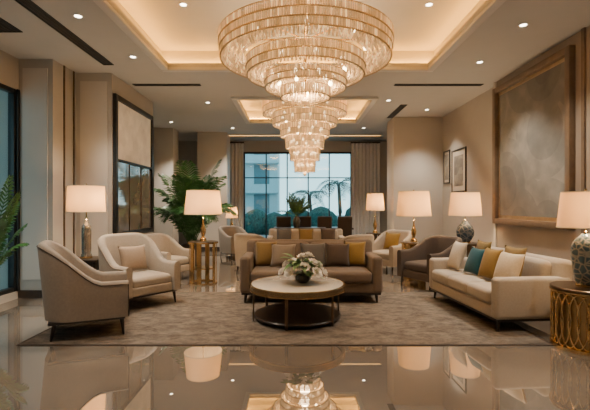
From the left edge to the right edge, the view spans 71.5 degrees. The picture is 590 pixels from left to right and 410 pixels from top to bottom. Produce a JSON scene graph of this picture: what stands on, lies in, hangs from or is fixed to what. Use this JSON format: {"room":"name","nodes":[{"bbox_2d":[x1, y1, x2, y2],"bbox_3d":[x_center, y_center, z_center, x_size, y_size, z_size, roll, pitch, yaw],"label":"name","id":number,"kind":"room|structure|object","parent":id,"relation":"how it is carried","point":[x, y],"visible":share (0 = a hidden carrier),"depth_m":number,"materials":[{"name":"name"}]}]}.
{"room":"hotel lobby","nodes":[
{"label":"hotel lobby","id":0,"kind":"room"},
{"bbox_2d":[0,291,17,303],"bbox_3d":[-4.510,1.440,5.400,0.120,0.120,2.400,0,0,0],"label":"wall","id":1,"kind":"structure","parent":0,"point":[5,298],"depth_m":6.36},
{"bbox_2d":[0,83,16,295],"bbox_3d":[-4.510,-0.235,5.400,0.100,3.230,2.350,0,0,0],"label":"window","id":2,"kind":"structure","parent":1,"relation":"in","point":[12,93],"depth_m":6.50,"materials":[{"name":"black metal"}]},
{"bbox_2d":[0,49,18,89],"bbox_3d":[-4.510,-2.100,5.400,0.120,0.500,2.400,0,0,0],"label":"wall","id":3,"kind":"structure","parent":0,"point":[9,64],"depth_m":6.39,"materials":[{"name":"beige paint"}]},
{"bbox_2d":[17,89,19,290],"bbox_3d":[-4.440,-0.235,6.575,0.020,3.230,0.050,0,0,0],"label":"trim","id":4,"kind":"structure","parent":3,"relation":"attached to","point":[18,91],"depth_m":6.56,"materials":[{"name":"black metal"}]},
{"bbox_2d":[0,59,75,289],"bbox_3d":[-4.500,-0.425,6.950,1.200,3.850,0.700,0,0,0],"label":"wall","id":5,"kind":"structure","parent":0,"point":[55,69],"depth_m":6.60,"materials":[{"name":"beige paint"}]},
{"bbox_2d":[18,290,42,297],"bbox_3d":[-4.165,1.435,6.590,0.570,0.130,0.020,0,0,0],"label":"baseboard","id":6,"kind":"structure","parent":5,"relation":"attached to","point":[21,293],"depth_m":6.58,"materials":[{"name":"brown wood"}]},
{"bbox_2d":[22,68,47,279],"bbox_3d":[-4.180,-0.500,6.593,0.400,3.400,0.015,0,0,0],"label":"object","id":7,"kind":"structure","parent":5,"relation":"attached to","point":[34,80],"depth_m":6.58,"materials":[{"name":"paint"}]},
{"bbox_2d":[63,65,64,246],"bbox_3d":[-3.893,-0.490,6.915,0.015,3.720,0.030,0,0,0],"label":"trim","id":8,"kind":"structure","parent":5,"relation":"attached to","point":[63,65],"depth_m":6.90,"materials":[{"name":"brown wood"}]},
{"bbox_2d":[73,71,74,253],"bbox_3d":[-3.893,-0.490,7.215,0.015,3.720,0.030,0,0,0],"label":"trim","id":9,"kind":"structure","parent":5,"relation":"attached to","point":[73,71],"depth_m":7.21,"materials":[{"name":"brown wood"}]},
{"bbox_2d":[76,73,152,255],"bbox_3d":[-4.180,-0.425,8.350,1.840,3.850,2.100,0,0,0],"label":"wall","id":10,"kind":"structure","parent":0,"point":[116,85],"depth_m":7.30,"materials":[{"name":"beige paint"}]},
{"bbox_2d":[80,81,107,270],"bbox_3d":[-3.580,-0.500,7.293,0.480,3.400,0.015,0,0,0],"label":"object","id":11,"kind":"structure","parent":10,"relation":"attached to","point":[93,94],"depth_m":7.29,"materials":[{"name":"paint"}]},
{"bbox_2d":[113,93,153,233],"bbox_3d":[-3.230,-0.700,8.300,0.060,2.600,1.950,0,0,0],"label":"window","id":12,"kind":"structure","parent":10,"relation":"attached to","point":[133,127],"depth_m":8.11,"materials":[{"name":"beige fabric"}]},
{"bbox_2d":[118,162,150,231],"bbox_3d":[-3.245,-0.140,8.300,0.020,1.300,1.760,0,0,0],"label":"mirror glass","id":13,"kind":"object","parent":12,"relation":"attached to","point":[134,182],"depth_m":8.22,"materials":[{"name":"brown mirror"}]},
{"bbox_2d":[179,141,386,244],"bbox_3d":[-0.575,-0.425,15.075,9.250,3.850,0.150,0,0,0],"label":"wall","id":14,"kind":"structure","parent":0,"point":[249,146],"depth_m":15.00,"materials":[{"name":"beige paint"}]},
{"bbox_2d":[244,152,350,237],"bbox_3d":[0.100,-0.225,15.070,4.000,3.450,0.100,0,0,0],"label":"window","id":15,"kind":"structure","parent":14,"relation":"in","point":[266,153],"depth_m":15.03,"materials":[{"name":"black metal"}]},
{"bbox_2d":[0,252,589,409],"bbox_3d":[-0.550,1.550,6.400,10.000,0.100,17.600,0,0,0],"label":"floor","id":16,"kind":"structure","parent":0,"point":[31,377],"depth_m":3.58,"materials":[{"name":"tile"}]},
{"bbox_2d":[0,174,28,267],"bbox_3d":[-3.907,0.553,5.345,0.709,1.894,0.760,0,0,38],"label":"potted palm","id":17,"kind":"object","parent":16,"relation":"on","point":[10,213],"visible":1,"depth_m":5.36,"materials":[{"name":"plant"}]},
{"bbox_2d":[78,256,98,269],"bbox_3d":[-3.270,1.165,6.415,0.560,0.670,0.529,0,0,0],"label":"end table","id":18,"kind":"object","parent":16,"relation":"on","point":[93,262],"visible":0.16,"depth_m":6.20,"materials":[{"name":"brown wood"}]},
{"bbox_2d":[66,183,105,258],"bbox_3d":[-3.270,0.245,6.420,0.566,1.170,0.566,0,0,0],"label":"table lamp","id":19,"kind":"object","parent":18,"relation":"on","point":[86,198],"visible":1,"depth_m":6.24,"materials":[{"name":"white fabric"}]},
{"bbox_2d":[154,128,178,242],"bbox_3d":[-4.010,-0.425,12.800,0.610,3.850,0.630,0,0,0],"label":"column","id":20,"kind":"structure","parent":16,"relation":"on","point":[166,140],"depth_m":12.50,"materials":[{"name":"paint"}]},
{"bbox_2d":[145,233,194,276],"bbox_3d":[-2.632,1.045,8.317,0.872,0.915,0.799,0,0,28],"label":"armchair","id":21,"kind":"object","parent":16,"relation":"on","point":[170,249],"visible":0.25,"depth_m":8.50,"materials":[{"name":"beige fabric"}]},
{"bbox_2d":[171,255,188,264],"bbox_3d":[-2.560,1.117,8.279,0.640,0.185,0.550,0,0,28],"label":"seat cushion","id":22,"kind":"object","parent":21,"relation":"on","point":[183,259],"depth_m":8.23,"materials":[{"name":"beige fabric"}]},
{"bbox_2d":[181,243,196,263],"bbox_3d":[-2.650,1.250,10.500,0.520,0.500,0.520,0,0,0],"label":"pot","id":23,"kind":"object","parent":16,"relation":"on","point":[186,245],"depth_m":10.32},
{"bbox_2d":[154,159,237,263],"bbox_3d":[-2.694,0.150,10.472,2.476,2.701,1.714,0,0,0],"label":"potted palm","id":24,"kind":"object","parent":16,"relation":"on","point":[191,225],"visible":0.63,"depth_m":10.23,"materials":[{"name":"plant"}]},
{"bbox_2d":[188,240,217,285],"bbox_3d":[-1.770,1.100,7.900,0.576,0.800,0.576,0,0,0],"label":"table","id":25,"kind":"object","parent":16,"relation":"on","point":[199,267],"visible":0.98,"depth_m":7.69,"materials":[{"name":"gold metal"}]},
{"bbox_2d":[193,266,211,269],"bbox_3d":[-1.770,1.210,7.900,0.450,0.020,0.450,0,0,0],"label":"shelf","id":26,"kind":"object","parent":25,"relation":"attached to","point":[194,267],"depth_m":7.74,"materials":[{"name":"gold metal"}]},
{"bbox_2d":[184,189,221,241],"bbox_3d":[-1.770,0.190,7.900,0.726,1.020,0.726,0,0,0],"label":"table lamp","id":27,"kind":"object","parent":25,"relation":"on","point":[203,202],"visible":0.98,"depth_m":7.62,"materials":[{"name":"white fabric"}]},
{"bbox_2d":[197,132,229,251],"bbox_3d":[-2.675,-0.425,13.550,0.980,3.850,0.730,0,0,0],"label":"column","id":28,"kind":"structure","parent":16,"relation":"on","point":[212,147],"depth_m":13.20,"materials":[{"name":"paint"}]},
{"bbox_2d":[218,225,247,259],"bbox_3d":[-1.723,1.054,11.778,0.819,0.896,0.872,0,0,-40],"label":"armchair","id":29,"kind":"object","parent":16,"relation":"on","point":[226,233],"visible":0.51,"depth_m":11.57,"materials":[{"name":"beige fabric"}]},
{"bbox_2d":[234,233,265,272],"bbox_3d":[-0.868,1.054,9.069,0.819,0.896,0.872,0,0,30],"label":"armchair","id":30,"kind":"object","parent":16,"relation":"on","point":[240,239],"visible":0.24,"depth_m":8.76,"materials":[{"name":"beige fabric"}]},
{"bbox_2d":[276,216,290,226],"bbox_3d":[-0.350,0.927,12.922,0.460,1.148,0.516,0,0,0],"label":"dining chair","id":31,"kind":"object","parent":16,"relation":"on","point":[281,221],"visible":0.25,"depth_m":12.68,"materials":[{"name":"wood"}]},
{"bbox_2d":[16,292,552,345],"bbox_3d":[-0.105,1.495,5.700,5.740,0.010,2.670,0,0,0],"label":"rug","id":32,"kind":"object","parent":16,"relation":"on","point":[195,318],"visible":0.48,"depth_m":5.07,"materials":[{"name":"carpet"}]},
{"bbox_2d":[36,240,128,341],"bbox_3d":[-2.504,0.952,4.885,0.948,1.073,0.869,0,0,-24],"label":"armchair","id":33,"kind":"object","parent":32,"relation":"on","point":[73,291],"visible":1,"depth_m":4.50,"materials":[{"name":"beige fabric"}]},
{"bbox_2d":[97,233,180,301],"bbox_3d":[-2.409,0.967,6.223,0.967,1.042,0.932,0,0,38],"label":"armchair","id":34,"kind":"object","parent":32,"relation":"on","point":[163,275],"visible":0.76,"depth_m":6.21,"materials":[{"name":"beige fabric"}]},
{"bbox_2d":[118,244,148,269],"bbox_3d":[-2.471,0.814,6.271,0.180,0.384,0.460,0,0,38],"label":"throw pillow","id":35,"kind":"object","parent":34,"relation":"on","point":[134,257],"visible":0.94,"depth_m":6.21,"materials":[{"name":"beige fabric"}]},
{"bbox_2d":[133,269,170,287],"bbox_3d":[-2.345,1.103,6.172,0.720,0.185,0.670,0,0,38],"label":"seat cushion","id":36,"kind":"object","parent":34,"relation":"on","point":[142,278],"depth_m":6.03,"materials":[{"name":"beige fabric"}]},
{"bbox_2d":[249,275,344,330],"bbox_3d":[0.030,1.256,5.420,1.260,0.460,1.260,0,0,0],"label":"coffee table","id":37,"kind":"object","parent":32,"relation":"on","point":[293,314],"visible":0.97,"depth_m":5.18,"materials":[{"name":"stone"}]},
{"bbox_2d":[254,302,340,327],"bbox_3d":[0.030,1.438,5.420,1.140,0.035,1.140,0,0,0],"label":"shelf","id":38,"kind":"object","parent":37,"relation":"attached to","point":[300,314],"depth_m":5.27,"materials":[{"name":"brown wood"}]},
{"bbox_2d":[278,252,327,283],"bbox_3d":[0.092,0.821,5.406,0.628,0.409,0.566,0,0,-20],"label":"flower arrangement","id":39,"kind":"object","parent":37,"relation":"on","point":[305,276],"visible":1,"depth_m":5.31,"materials":[{"name":"white plant"}]},
{"bbox_2d":[240,239,382,302],"bbox_3d":[0.245,1.036,6.635,2.170,0.904,0.950,0,0,0],"label":"sofa","id":40,"kind":"object","parent":32,"relation":"on","point":[358,279],"visible":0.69,"depth_m":6.20,"materials":[{"name":"brown fabric"}]},
{"bbox_2d":[255,241,276,265],"bbox_3d":[-0.469,0.789,6.695,0.360,0.384,0.157,0,0,-4],"label":"throw pillow","id":41,"kind":"object","parent":40,"relation":"on","point":[263,249],"visible":0.8,"depth_m":6.64,"materials":[{"name":"yellow fabric"}]},
{"bbox_2d":[250,265,309,280],"bbox_3d":[-0.217,1.086,6.505,0.919,0.200,0.690,0,0,0],"label":"seat cushion","id":42,"kind":"object","parent":40,"relation":"on","point":[258,271],"depth_m":6.20,"materials":[{"name":"brown fabric"}]},
{"bbox_2d":[254,242,308,264],"bbox_3d":[-0.217,0.804,6.830,0.915,0.387,0.170,0,0,0],"label":"cushion","id":43,"kind":"object","parent":40,"relation":"on","point":[297,249],"depth_m":6.78,"materials":[{"name":"brown fabric"}]},
{"bbox_2d":[270,244,295,266],"bbox_3d":[-0.188,0.802,6.525,0.400,0.357,0.182,0,0,6],"label":"throw pillow","id":44,"kind":"object","parent":40,"relation":"on","point":[277,250],"visible":0.79,"depth_m":6.48,"materials":[{"name":"beige fabric"}]},
{"bbox_2d":[300,243,324,265],"bbox_3d":[0.290,0.798,6.612,0.420,0.365,0.161,0,0,-5],"label":"throw pillow","id":45,"kind":"object","parent":40,"relation":"on","point":[317,250],"visible":0.66,"depth_m":6.58,"materials":[{"name":"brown fabric"}]},
{"bbox_2d":[311,242,343,261],"bbox_3d":[0.708,0.804,6.830,0.915,0.387,0.170,0,0,0],"label":"cushion","id":46,"kind":"object","parent":40,"relation":"on","point":[311,242],"depth_m":6.79,"materials":[{"name":"brown fabric"}]},
{"bbox_2d":[325,243,349,266],"bbox_3d":[0.679,0.800,6.579,0.400,0.361,0.168,0,0,4],"label":"throw pillow","id":47,"kind":"object","parent":40,"relation":"on","point":[336,254],"visible":1,"depth_m":6.53,"materials":[{"name":"fabric"}]},
{"bbox_2d":[310,265,371,282],"bbox_3d":[0.708,1.086,6.505,0.919,0.200,0.690,0,0,0],"label":"seat cushion","id":48,"kind":"object","parent":40,"relation":"on","point":[354,273],"depth_m":6.18,"materials":[{"name":"brown fabric"}]},
{"bbox_2d":[344,241,365,265],"bbox_3d":[0.973,0.789,6.675,0.360,0.384,0.157,0,0,8],"label":"throw pillow","id":49,"kind":"object","parent":40,"relation":"on","point":[356,249],"visible":0.79,"depth_m":6.62,"materials":[{"name":"gold fabric"}]},
{"bbox_2d":[429,246,572,331],"bbox_3d":[2.733,1.066,5.721,1.027,0.845,1.900,0,0,-5],"label":"sofa","id":50,"kind":"object","parent":32,"relation":"on","point":[525,298],"visible":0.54,"depth_m":4.85,"materials":[{"name":"fabric"}]},
{"bbox_2d":[432,269,474,285],"bbox_3d":[2.558,1.091,6.255,0.770,0.190,0.541,0,0,-5],"label":"seat cushion","id":51,"kind":"object","parent":50,"relation":"on","point":[439,276],"depth_m":6.17,"materials":[{"name":"fabric"}]},
{"bbox_2d":[447,241,467,270],"bbox_3d":[2.497,0.777,6.313,0.188,0.428,0.380,0,0,-5],"label":"throw pillow","id":52,"kind":"object","parent":50,"relation":"on","point":[458,251],"visible":1,"depth_m":6.21,"materials":[{"name":"beige fabric"}]},
{"bbox_2d":[448,275,491,293],"bbox_3d":[2.605,1.091,5.710,0.770,0.190,0.541,0,0,-5],"label":"seat cushion","id":53,"kind":"object","parent":50,"relation":"on","point":[458,284],"depth_m":5.62,"materials":[{"name":"fabric"}]},
{"bbox_2d":[463,247,484,275],"bbox_3d":[2.598,0.806,5.905,0.187,0.371,0.380,0,0,-9],"label":"throw pillow","id":54,"kind":"object","parent":50,"relation":"on","point":[472,265],"visible":0.84,"depth_m":5.84,"materials":[{"name":"teal fabric"}]},
{"bbox_2d":[467,282,490,303],"bbox_3d":[2.653,1.091,5.165,0.770,0.190,0.541,0,0,-5],"label":"seat cushion","id":55,"kind":"object","parent":50,"relation":"on","point":[480,292],"depth_m":5.12,"materials":[{"name":"fabric"}]},
{"bbox_2d":[476,240,491,249],"bbox_3d":[2.744,0.756,6.023,0.137,0.470,0.380,0,0,-5],"label":"throw pillow","id":56,"kind":"object","parent":50,"relation":"on","point":[480,244],"visible":0.22,"depth_m":5.99,"materials":[{"name":"yellow fabric"}]},
{"bbox_2d":[478,247,503,278],"bbox_3d":[2.632,0.786,5.529,0.170,0.409,0.360,0,0,-11],"label":"throw pillow","id":57,"kind":"object","parent":50,"relation":"on","point":[490,257],"visible":0.85,"depth_m":5.48,"materials":[{"name":"gold fabric"}]},
{"bbox_2d":[493,251,524,276],"bbox_3d":[2.672,0.794,5.141,0.205,0.395,0.420,0,0,-11],"label":"throw pillow","id":58,"kind":"object","parent":50,"relation":"on","point":[508,264],"visible":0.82,"depth_m":5.06,"materials":[{"name":"beige fabric"}]},
{"bbox_2d":[504,245,526,276],"bbox_3d":[2.798,0.761,5.270,0.136,0.460,0.400,0,0,-11],"label":"throw pillow","id":59,"kind":"object","parent":50,"relation":"on","point":[508,249],"visible":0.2,"depth_m":5.19,"materials":[{"name":"yellow fabric"}]},
{"bbox_2d":[521,256,550,276],"bbox_3d":[3.017,0.837,5.197,0.165,0.343,0.537,0,0,-5],"label":"cushion","id":60,"kind":"object","parent":50,"relation":"on","point":[533,265],"depth_m":5.07,"materials":[{"name":"fabric"}]},
{"bbox_2d":[274,227,325,228],"bbox_3d":[0.150,1.080,12.000,1.500,0.840,0.420,0,0,0],"label":"console table","id":61,"kind":"object","parent":16,"relation":"on","point":[275,227],"visible":0.23,"depth_m":12.02,"materials":[{"name":"brown wood"}]},
{"bbox_2d":[277,193,314,227],"bbox_3d":[0.116,0.132,12.002,0.980,1.056,0.892,0,0,33],"label":"potted plant","id":62,"kind":"object","parent":61,"relation":"on","point":[296,206],"visible":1,"depth_m":11.89,"materials":[{"name":"green plant"}]},
{"bbox_2d":[266,229,343,238],"bbox_3d":[0.300,1.080,11.113,2.100,0.845,0.897,0,0,0],"label":"sofa","id":63,"kind":"object","parent":16,"relation":"on","point":[272,232],"visible":0.14,"depth_m":11.23,"materials":[{"name":"fabric"}]},
{"bbox_2d":[276,228,291,238],"bbox_3d":[-0.300,0.823,11.095,0.420,0.384,0.164,0,0,0],"label":"throw pillow","id":64,"kind":"object","parent":63,"relation":"on","point":[281,233],"visible":0.78,"depth_m":11.06,"materials":[{"name":"grey fabric"}]},
{"bbox_2d":[274,230,298,238],"bbox_3d":[-0.145,0.857,11.285,0.880,0.352,0.166,0,0,0],"label":"cushion","id":65,"kind":"object","parent":63,"relation":"on","point":[294,233],"depth_m":11.22,"materials":[{"name":"fabric"}]},
{"bbox_2d":[298,228,313,238],"bbox_3d":[0.300,0.823,11.095,0.420,0.384,0.164,0,0,0],"label":"throw pillow","id":66,"kind":"object","parent":63,"relation":"on","point":[303,233],"visible":0.73,"depth_m":11.06,"materials":[{"name":"yellow fabric"}]},
{"bbox_2d":[313,230,337,238],"bbox_3d":[0.745,0.857,11.285,0.880,0.352,0.166,0,0,0],"label":"cushion","id":67,"kind":"object","parent":63,"relation":"on","point":[316,233],"depth_m":11.22,"materials":[{"name":"fabric"}]},
{"bbox_2d":[320,228,335,238],"bbox_3d":[0.900,0.823,11.095,0.420,0.384,0.164,0,0,0],"label":"throw pillow","id":68,"kind":"object","parent":63,"relation":"on","point":[325,233],"visible":0.8,"depth_m":11.06,"materials":[{"name":"fabric"}]},
{"bbox_2d":[299,216,310,226],"bbox_3d":[0.280,0.927,12.922,0.460,1.148,0.516,0,0,0],"label":"dining chair","id":69,"kind":"object","parent":16,"relation":"on","point":[305,220],"visible":0.22,"depth_m":12.68,"materials":[{"name":"wood"}]},
{"bbox_2d":[317,216,331,228],"bbox_3d":[0.920,0.927,12.922,0.460,1.148,0.516,0,0,0],"label":"dining chair","id":70,"kind":"object","parent":16,"relation":"on","point":[322,221],"visible":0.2,"depth_m":12.69,"materials":[{"name":"wood"}]},
{"bbox_2d":[338,216,351,236],"bbox_3d":[1.550,0.927,12.922,0.460,1.148,0.516,0,0,0],"label":"dining chair","id":71,"kind":"object","parent":16,"relation":"on","point":[344,222],"visible":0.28,"depth_m":12.70,"materials":[{"name":"wood"}]},
{"bbox_2d":[343,234,373,251],"bbox_3d":[1.218,1.054,8.869,0.819,0.896,0.872,0,0,-30],"label":"armchair","id":72,"kind":"object","parent":16,"relation":"on","point":[356,236],"visible":0.06,"depth_m":8.48,"materials":[{"name":"beige fabric"}]},
{"bbox_2d":[366,232,380,239],"bbox_3d":[2.150,1.125,11.000,0.496,0.750,0.496,0,0,0],"label":"table","id":73,"kind":"object","parent":16,"relation":"on","point":[372,233],"visible":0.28,"depth_m":10.79,"materials":[{"name":"brown wood"}]},
{"bbox_2d":[366,192,384,232],"bbox_3d":[2.150,0.200,11.000,0.506,1.100,0.506,0,0,0],"label":"table lamp","id":74,"kind":"object","parent":73,"relation":"on","point":[375,201],"visible":0.98,"depth_m":10.81,"materials":[{"name":"white fabric"}]},
{"bbox_2d":[373,230,411,274],"bbox_3d":[2.178,1.044,9.373,0.922,0.916,0.870,0,0,-40],"label":"armchair","id":75,"kind":"object","parent":16,"relation":"on","point":[389,256],"visible":0.54,"depth_m":9.15,"materials":[{"name":"beige fabric"}]},
{"bbox_2d":[373,249,388,259],"bbox_3d":[2.115,1.117,9.321,0.690,0.185,0.620,0,0,-40],"label":"seat cushion","id":76,"kind":"object","parent":75,"relation":"on","point":[383,253],"depth_m":9.08,"materials":[{"name":"beige fabric"}]},
{"bbox_2d":[383,232,400,248],"bbox_3d":[2.223,0.828,9.411,0.172,0.384,0.420,0,0,-40],"label":"throw pillow","id":77,"kind":"object","parent":75,"relation":"on","point":[391,239],"visible":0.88,"depth_m":9.36,"materials":[{"name":"gold fabric"}]},
{"bbox_2d":[400,241,419,279],"bbox_3d":[2.440,1.130,8.420,0.536,0.740,0.536,0,0,0],"label":"table","id":78,"kind":"object","parent":16,"relation":"on","point":[405,244],"visible":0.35,"depth_m":8.30,"materials":[{"name":"gold metal"}]},
{"bbox_2d":[396,190,431,241],"bbox_3d":[2.440,0.220,8.420,0.706,1.080,0.706,0,0,0],"label":"table lamp","id":79,"kind":"object","parent":78,"relation":"on","point":[413,203],"visible":1,"depth_m":8.15,"materials":[{"name":"white fabric"}]},
{"bbox_2d":[387,117,442,240],"bbox_3d":[3.289,-0.425,11.325,1.348,3.850,0.780,0,0,0],"label":"wall","id":80,"kind":"structure","parent":16,"relation":"on","point":[414,144],"depth_m":10.95,"materials":[{"name":"paint"}]},
{"bbox_2d":[397,235,462,291],"bbox_3d":[2.532,1.044,7.567,0.922,0.917,0.871,0,0,-28],"label":"armchair","id":81,"kind":"object","parent":16,"relation":"on","point":[413,263],"visible":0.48,"depth_m":7.67,"materials":[{"name":"fabric"}]},
{"bbox_2d":[404,260,426,273],"bbox_3d":[2.460,1.117,7.529,0.690,0.185,0.620,0,0,-28],"label":"seat cushion","id":82,"kind":"object","parent":81,"relation":"on","point":[410,266],"depth_m":7.41,"materials":[{"name":"fabric"}]},
{"bbox_2d":[467,242,476,256],"bbox_3d":[3.280,1.115,7.900,0.576,0.770,0.576,0,0,0],"label":"table","id":83,"kind":"object","parent":16,"relation":"on","point":[469,245],"visible":0.13,"depth_m":7.65,"materials":[{"name":"brown wood"}]},
{"bbox_2d":[448,191,481,242],"bbox_3d":[3.280,0.225,7.900,0.606,1.010,0.606,0,0,0],"label":"table lamp","id":84,"kind":"object","parent":83,"relation":"on","point":[464,203],"visible":0.95,"depth_m":7.71,"materials":[{"name":"white fabric"}]},
{"bbox_2d":[549,281,589,355],"bbox_3d":[3.070,1.180,4.340,0.648,0.640,0.648,0,0,0],"label":"table","id":85,"kind":"object","parent":16,"relation":"on","point":[569,303],"visible":1,"depth_m":4.20,"materials":[{"name":"brown metal"}]},
{"bbox_2d":[556,188,589,287],"bbox_3d":[3.080,0.340,4.340,0.536,1.040,0.536,0,0,0],"label":"table lamp","id":86,"kind":"object","parent":85,"relation":"on","point":[574,206],"visible":1,"depth_m":4.25,"materials":[{"name":"white fabric"}]},
{"bbox_3d":[-1.950,1.175,12.650,0.416,0.650,0.416,0,0,0],"label":"table","id":87,"kind":"object","parent":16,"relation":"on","visible":0},
{"bbox_2d":[226,207,237,224],"bbox_3d":[-1.950,0.435,12.650,0.386,0.830,0.386,0,0,0],"label":"table lamp","id":88,"kind":"object","parent":87,"relation":"on","point":[234,209],"visible":0.53,"depth_m":12.52,"materials":[{"name":"white fabric"}]},
{"bbox_2d":[0,0,589,140],"bbox_3d":[-0.550,-2.520,6.400,9.700,0.340,17.600,0,0,0],"label":"ceiling","id":89,"kind":"structure","parent":0,"point":[179,36],"depth_m":6.54,"materials":[{"name":"paint"}]},
{"bbox_2d":[0,18,22,32],"bbox_3d":[-3.850,-2.344,5.300,0.315,0.012,0.515,0,0,0],"label":"ceiling vent","id":90,"kind":"object","parent":89,"relation":"in","point":[5,27],"visible":1,"depth_m":5.44,"materials":[{"name":"black metal"}]},
{"bbox_2d":[14,0,113,64],"bbox_3d":[-3.120,-2.344,5.500,0.175,0.012,2.715,0,0,0],"label":"ceiling vent","id":91,"kind":"object","parent":89,"relation":"in","point":[29,5],"visible":1,"depth_m":5.48,"materials":[{"name":"black metal"}]},
{"bbox_2d":[72,14,83,18],"bbox_3d":[-2.700,-2.346,5.100,0.136,0.007,0.136,0,0,0],"label":"recessed light","id":92,"kind":"object","parent":89,"relation":"in","point":[78,16],"visible":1,"depth_m":5.10,"materials":[{"name":"white"}]},
{"bbox_2d":[132,84,200,85],"bbox_3d":[-2.500,-2.344,8.000,1.315,0.012,0.115,0,0,0],"label":"ceiling vent","id":93,"kind":"object","parent":89,"relation":"in","point":[132,84],"visible":1,"depth_m":7.97,"materials":[{"name":"black metal"}]},
{"bbox_2d":[230,142,243,228],"bbox_3d":[-2.175,-0.395,14.750,0.690,3.750,0.138,0,0,0],"label":"curtain","id":94,"kind":"object","parent":89,"relation":"hanging from","point":[236,148],"visible":0.55,"depth_m":14.74,"materials":[{"name":"beige fabric"}]},
{"bbox_2d":[93,0,505,71],"bbox_3d":[0.050,-2.325,4.590,4.660,0.050,5.020,0,0,0],"label":"trim","id":95,"kind":"structure","parent":89,"relation":"attached to","point":[104,5],"depth_m":5.84,"materials":[{"name":"beige paint"}]},
{"bbox_2d":[231,97,377,123],"bbox_3d":[0.210,-2.325,10.250,3.200,0.050,2.740,0,0,0],"label":"trim","id":96,"kind":"structure","parent":89,"relation":"attached to","point":[373,100],"depth_m":9.38,"materials":[{"name":"beige paint"}]},
{"bbox_2d":[262,100,347,175],"bbox_3d":[0.240,-1.695,10.000,2.080,1.990,2.080,0,0,14],"label":"chandelier","id":97,"kind":"object","parent":89,"relation":"hanging from","point":[304,131],"visible":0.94,"depth_m":9.58,"materials":[{"name":"beige"}]},
{"bbox_2d":[217,0,393,105],"bbox_3d":[0.140,-2.010,5.500,2.320,1.360,2.320,0,0,-14],"label":"chandelier","id":98,"kind":"object","parent":89,"relation":"hanging from","point":[305,83],"visible":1,"depth_m":4.86,"materials":[{"name":"beige"}]},
{"bbox_2d":[229,135,381,135],"bbox_3d":[0.200,-2.332,13.700,5.400,0.036,0.090,0,0,0],"label":"recessed light","id":99,"kind":"object","parent":89,"relation":"in","point":[229,135],"visible":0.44,"depth_m":13.68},
{"bbox_2d":[350,142,380,236],"bbox_3d":[2.535,-0.395,14.750,1.070,3.750,0.138,0,0,0],"label":"curtain","id":100,"kind":"object","parent":89,"relation":"hanging from","point":[365,156],"visible":0.86,"depth_m":14.75,"materials":[{"name":"beige fabric"}]},
{"bbox_2d":[387,105,406,117],"bbox_3d":[2.550,-2.344,10.300,0.155,0.012,1.415,0,0,0],"label":"ceiling vent","id":101,"kind":"object","parent":89,"relation":"in","point":[395,112],"visible":1,"depth_m":10.28,"materials":[{"name":"black metal"}]},
{"bbox_2d":[394,84,483,85],"bbox_3d":[2.800,-2.344,8.000,1.715,0.012,0.115,0,0,0],"label":"ceiling vent","id":102,"kind":"object","parent":89,"relation":"in","point":[395,84],"visible":1,"depth_m":7.95,"materials":[{"name":"black metal"}]},
{"bbox_2d":[443,88,492,256],"bbox_3d":[4.010,-0.425,6.400,0.120,3.850,17.200,0,0,0],"label":"wall","id":103,"kind":"structure","parent":0,"point":[469,125],"depth_m":8.97,"materials":[{"name":"beige paint"}]},
{"bbox_2d":[443,150,449,183],"bbox_3d":[3.935,-0.980,10.620,0.030,0.860,0.420,0,0,0],"label":"framed picture","id":104,"kind":"object","parent":103,"relation":"attached to","point":[446,154],"visible":1,"depth_m":10.62,"materials":[{"name":"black paper"}]},
{"bbox_2d":[451,146,466,191],"bbox_3d":[3.935,-0.825,9.850,0.030,1.050,0.850,0,0,0],"label":"framed picture","id":105,"kind":"object","parent":103,"relation":"attached to","point":[458,156],"visible":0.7,"depth_m":9.79,"materials":[{"name":"beige paper"}]},
{"bbox_2d":[497,25,589,280],"bbox_3d":[3.900,-0.425,5.200,0.100,3.850,5.400,0,0,0],"label":"wall","id":106,"kind":"structure","parent":0,"point":[556,243],"depth_m":5.88,"materials":[{"name":"beige paint"}]},
{"bbox_2d":[493,82,496,246],"bbox_3d":[3.837,-0.490,7.860,0.025,3.720,0.080,0,0,0],"label":"trim","id":107,"kind":"structure","parent":106,"relation":"attached to","point":[494,83],"depth_m":7.86,"materials":[{"name":"paint"}]},
{"bbox_2d":[492,45,574,229],"bbox_3d":[3.805,-0.925,6.720,0.090,2.550,2.200,0,0,0],"label":"framed artwork","id":108,"kind":"object","parent":106,"relation":"attached to","point":[533,111],"visible":0.95,"depth_m":6.54,"materials":[{"name":"beige paint"}]},
{"bbox_2d":[581,27,585,233],"bbox_3d":[3.837,-0.490,5.450,0.025,3.720,0.060,0,0,0],"label":"trim","id":109,"kind":"structure","parent":106,"relation":"attached to","point":[583,30],"depth_m":5.43,"materials":[{"name":"brown wood"}]},
{"label":"outside","id":110,"kind":"structure","parent":0,"visible":0},
{"bbox_3d":[0.000,1.660,40.000,90.000,0.100,49.600,0,0,0],"label":"ground","id":111,"kind":"structure","parent":110,"visible":0},
{"bbox_2d":[245,154,279,213],"bbox_3d":[-5.600,-3.390,33.700,8.700,10.000,4.600,0,0,0],"label":"building","id":112,"kind":"structure","parent":111,"relation":"on","point":[255,164],"depth_m":32.00,"materials":[{"name":"white concrete"}]},
{"bbox_2d":[245,206,349,234],"bbox_3d":[-0.007,0.963,22.475,19.110,2.208,2.115,0,0,0],"label":"hedge","id":113,"kind":"object","parent":111,"relation":"on","point":[255,219],"visible":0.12,"depth_m":21.89,"materials":[{"name":"green plant"}]},
{"bbox_2d":[285,190,330,211],"bbox_3d":[0.932,0.295,28.091,2.843,2.662,3.353,0,0,22],"label":"palm tree","id":114,"kind":"object","parent":111,"relation":"on","point":[297,192],"visible":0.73,"depth_m":27.91,"materials":[{"name":"green plant"}]},
{"bbox_2d":[314,178,349,215],"bbox_3d":[2.595,-0.001,24.328,3.054,3.247,3.115,0,0,0],"label":"palm tree","id":115,"kind":"object","parent":111,"relation":"on","point":[342,183],"visible":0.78,"depth_m":24.41,"materials":[{"name":"green plant"}]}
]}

